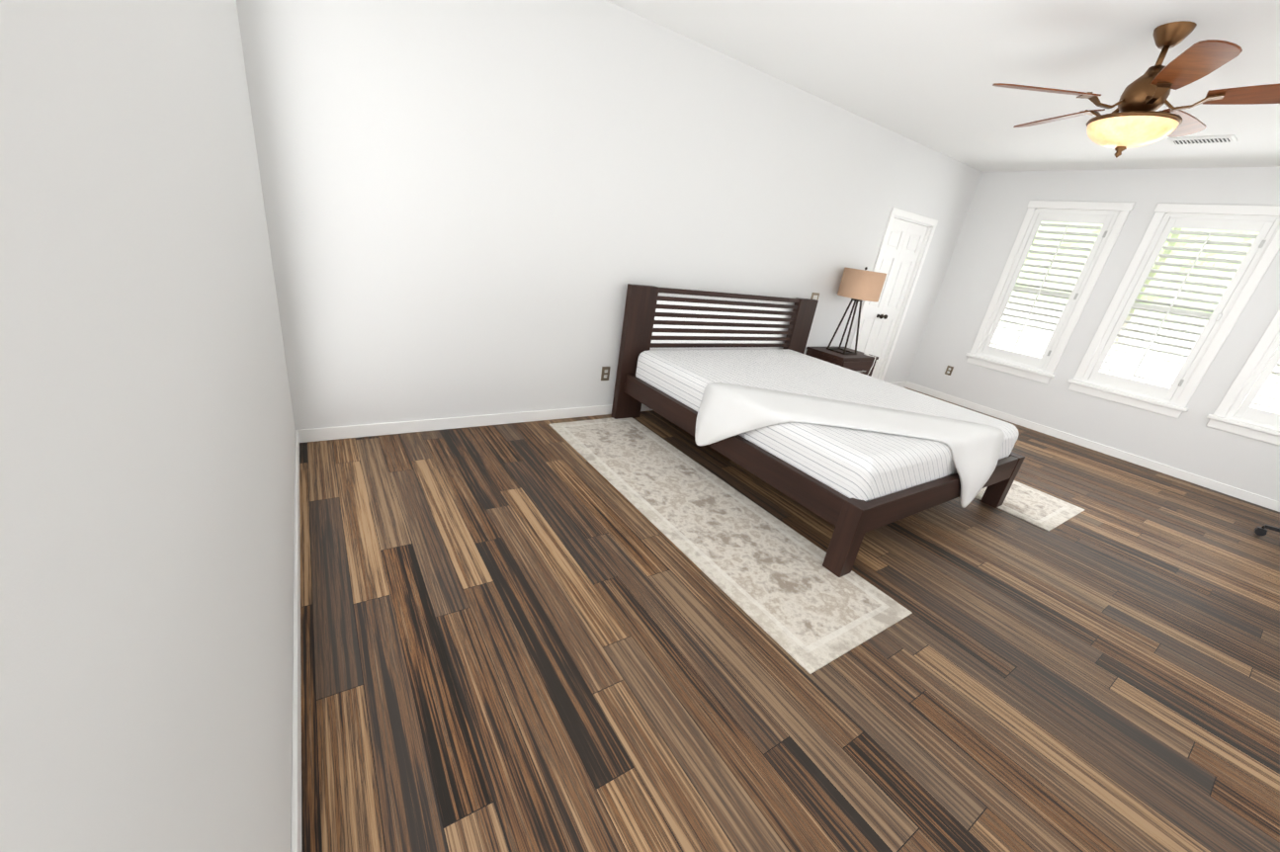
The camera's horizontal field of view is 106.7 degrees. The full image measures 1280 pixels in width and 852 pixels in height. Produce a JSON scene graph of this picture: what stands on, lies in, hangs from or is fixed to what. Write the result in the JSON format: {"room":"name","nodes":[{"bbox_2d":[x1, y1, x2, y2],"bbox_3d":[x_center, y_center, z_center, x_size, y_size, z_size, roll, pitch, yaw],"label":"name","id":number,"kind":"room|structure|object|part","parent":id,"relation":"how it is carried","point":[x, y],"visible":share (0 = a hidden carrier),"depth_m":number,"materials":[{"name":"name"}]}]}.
{"room":"bedroom","nodes":[
{"label":"bedroom","id":0,"kind":"room"},
{"bbox_2d":[0,0,295,851],"bbox_3d":[-0.535,-0.143,0.373,0.150,2.740,5.600,-6,26,-33],"label":"wall","id":1,"kind":"structure","parent":0,"point":[146,524],"depth_m":0.47,"materials":[{"name":"paint"}]},
{"bbox_2d":[291,430,301,851],"bbox_3d":[-0.652,1.071,0.905,0.012,0.085,5.276,-6,26,-33],"label":"baseboard","id":2,"kind":"structure","parent":1,"relation":"attached to","point":[297,784],"depth_m":1.42,"materials":[{"name":"white wood"}]},
{"bbox_2d":[236,0,981,429],"bbox_3d":[0.915,-1.058,4.580,7.050,3.740,0.150,-6,26,-33],"label":"wall","id":3,"kind":"structure","parent":0,"point":[473,208],"depth_m":3.12,"materials":[{"name":"paint"}]},
{"bbox_2d":[295,381,906,442],"bbox_3d":[0.844,-0.266,4.822,7.050,0.085,0.012,-6,26,-33],"label":"baseboard","id":4,"kind":"structure","parent":3,"relation":"attached to","point":[340,432],"depth_m":3.36,"materials":[{"name":"white wood"}]},
{"bbox_2d":[600,366,610,380],"bbox_3d":[-0.283,-0.431,3.931,0.075,0.118,0.010,-6,26,-33],"label":"outlet","id":5,"kind":"object","parent":3,"relation":"attached to","point":[605,375],"visible":1,"depth_m":3.93,"materials":[{"name":"brown metal"}]},
{"bbox_2d":[810,292,819,300],"bbox_3d":[1.831,-1.332,4.988,0.118,0.118,0.014,-6,26,-33],"label":"switch plate","id":6,"kind":"object","parent":3,"relation":"attached to","point":[814,296],"visible":0.71,"depth_m":4.97,"materials":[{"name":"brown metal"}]},
{"bbox_2d":[849,207,938,380],"bbox_3d":[2.930,-1.445,5.810,0.980,2.110,0.200,-6,26,-33],"label":"door","id":7,"kind":"structure","parent":3,"relation":"attached to","point":[901,256],"depth_m":5.73,"materials":[{"name":"wood"}]},
{"bbox_2d":[299,387,1279,851],"bbox_3d":[2.257,0.827,2.871,7.350,0.100,5.600,-6,26,-33],"label":"floor","id":8,"kind":"structure","parent":0,"point":[533,637],"depth_m":1.81,"materials":[{"name":"brown wood"}]},
{"bbox_2d":[549,417,911,674],"bbox_3d":[0.282,0.431,2.969,0.750,0.008,2.520,-6,26,-33],"label":"rug","id":9,"kind":"object","parent":8,"relation":"on","point":[781,585],"visible":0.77,"depth_m":2.53,"materials":[{"name":"beige fabric"}]},
{"bbox_2d":[610,283,1024,577],"bbox_3d":[1.374,-0.258,3.621,2.250,1.100,2.263,-6,26,-33],"label":"bed","id":10,"kind":"object","parent":8,"relation":"on","point":[853,457],"visible":0.98,"depth_m":3.01,"materials":[{"name":"white fabric"}]},
{"bbox_3d":[1.291,-0.180,3.605,1.876,0.285,2.109,-6,26,-33],"label":"mattress","id":11,"kind":"part","parent":10,"relation":"part of","materials":[{"name":"white fabric"}]},
{"bbox_2d":[694,381,1004,508],"bbox_3d":[1.365,0.089,3.142,1.592,0.471,1.288,-6,26,-33],"label":"blanket","id":12,"kind":"object","parent":10,"relation":"on","point":[818,444],"depth_m":2.75,"materials":[{"name":"white fabric"}]},
{"bbox_2d":[805,346,878,376],"bbox_3d":[2.199,-0.543,5.321,0.660,0.606,0.498,-6,26,-33],"label":"nightstand","id":13,"kind":"object","parent":8,"relation":"on","point":[862,363],"visible":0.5,"depth_m":5.11,"materials":[{"name":"wood"}]},
{"bbox_2d":[826,266,886,354],"bbox_3d":[2.264,-1.223,5.052,0.410,0.889,0.410,-6,26,-33],"label":"lamp","id":14,"kind":"object","parent":13,"relation":"on","point":[856,286],"visible":1,"depth_m":4.83,"materials":[{"name":"fabric"}]},
{"bbox_2d":[974,480,1084,531],"bbox_3d":[2.495,0.270,4.210,0.760,0.008,2.120,-6,26,-33],"label":"rug","id":15,"kind":"object","parent":8,"relation":"on","point":[1038,508],"visible":0.42,"depth_m":3.55,"materials":[{"name":"beige fabric"}]},
{"bbox_2d":[1254,523,1279,535],"bbox_3d":[4.977,0.470,3.256,0.652,1.011,0.681,-6,26,-33],"label":"chair","id":16,"kind":"object","parent":8,"relation":"on","point":[1260,531],"visible":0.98,"depth_m":3.60,"materials":[{"name":"black plastic"}]},
{"bbox_2d":[606,0,1279,171],"bbox_3d":[2.652,-1.785,1.829,7.350,0.100,5.600,-6,26,-33],"label":"ceiling","id":17,"kind":"structure","parent":0,"point":[928,73],"depth_m":3.03,"materials":[{"name":"paint"}]},
{"bbox_2d":[992,20,1279,158],"bbox_3d":[2.604,-1.671,2.424,1.350,0.560,1.370,-6,26,-33],"label":"fan","id":18,"kind":"object","parent":17,"relation":"hanging from","point":[1138,121],"visible":1,"depth_m":2.34,"materials":[{"name":"brown wood"}]},
{"bbox_2d":[1167,134,1237,145],"bbox_3d":[4.329,-2.201,3.674,0.170,0.024,0.360,-6,26,-33],"label":"ceiling vent","id":19,"kind":"object","parent":17,"relation":"in","point":[1204,139],"visible":1,"depth_m":3.64,"materials":[{"name":"grey metal"}]},
{"bbox_2d":[906,166,1279,502],"bbox_3d":[5.445,-0.816,4.326,0.150,2.740,5.600,-6,26,-33],"label":"wall","id":20,"kind":"structure","parent":0,"point":[1189,440],"depth_m":5.00,"materials":[{"name":"paint"}]},
{"bbox_2d":[944,365,953,375],"bbox_3d":[4.071,-0.729,6.273,0.010,0.118,0.075,-6,26,-33],"label":"electrical outlet","id":21,"kind":"object","parent":20,"relation":"attached to","point":[949,370],"visible":1,"depth_m":6.27,"materials":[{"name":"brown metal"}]},
{"bbox_2d":[965,200,1135,383],"bbox_3d":[4.583,-1.521,5.441,0.185,1.890,0.930,-6,26,-33],"label":"window","id":22,"kind":"structure","parent":20,"relation":"in","point":[1111,217],"depth_m":5.37,"materials":[{"name":"wood"}]},
{"bbox_2d":[905,381,1279,511],"bbox_3d":[5.196,0.415,4.764,0.012,0.085,5.288,-6,26,-33],"label":"baseboard","id":23,"kind":"structure","parent":20,"relation":"attached to","point":[1263,501],"depth_m":5.03,"materials":[{"name":"white wood"}]},
{"bbox_2d":[1068,203,1279,418],"bbox_3d":[5.160,-1.113,4.637,0.185,1.890,0.930,-6,26,-33],"label":"window","id":24,"kind":"structure","parent":20,"relation":"in","point":[1172,400],"depth_m":4.56,"materials":[{"name":"wood"}]},
{"bbox_2d":[1206,308,1279,445],"bbox_3d":[5.738,-0.706,3.834,0.185,1.890,0.930,-6,26,-33],"label":"window","id":25,"kind":"structure","parent":20,"relation":"in","point":[1244,419],"depth_m":4.23,"materials":[{"name":"wood"}]},
{"label":"outside","id":26,"kind":"structure","parent":0,"visible":0},
{"bbox_2d":[990,221,1279,414],"bbox_3d":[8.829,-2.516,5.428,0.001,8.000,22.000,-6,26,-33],"label":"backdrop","id":27,"kind":"structure","parent":26,"point":[1169,324],"depth_m":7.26,"materials":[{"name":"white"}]}
]}

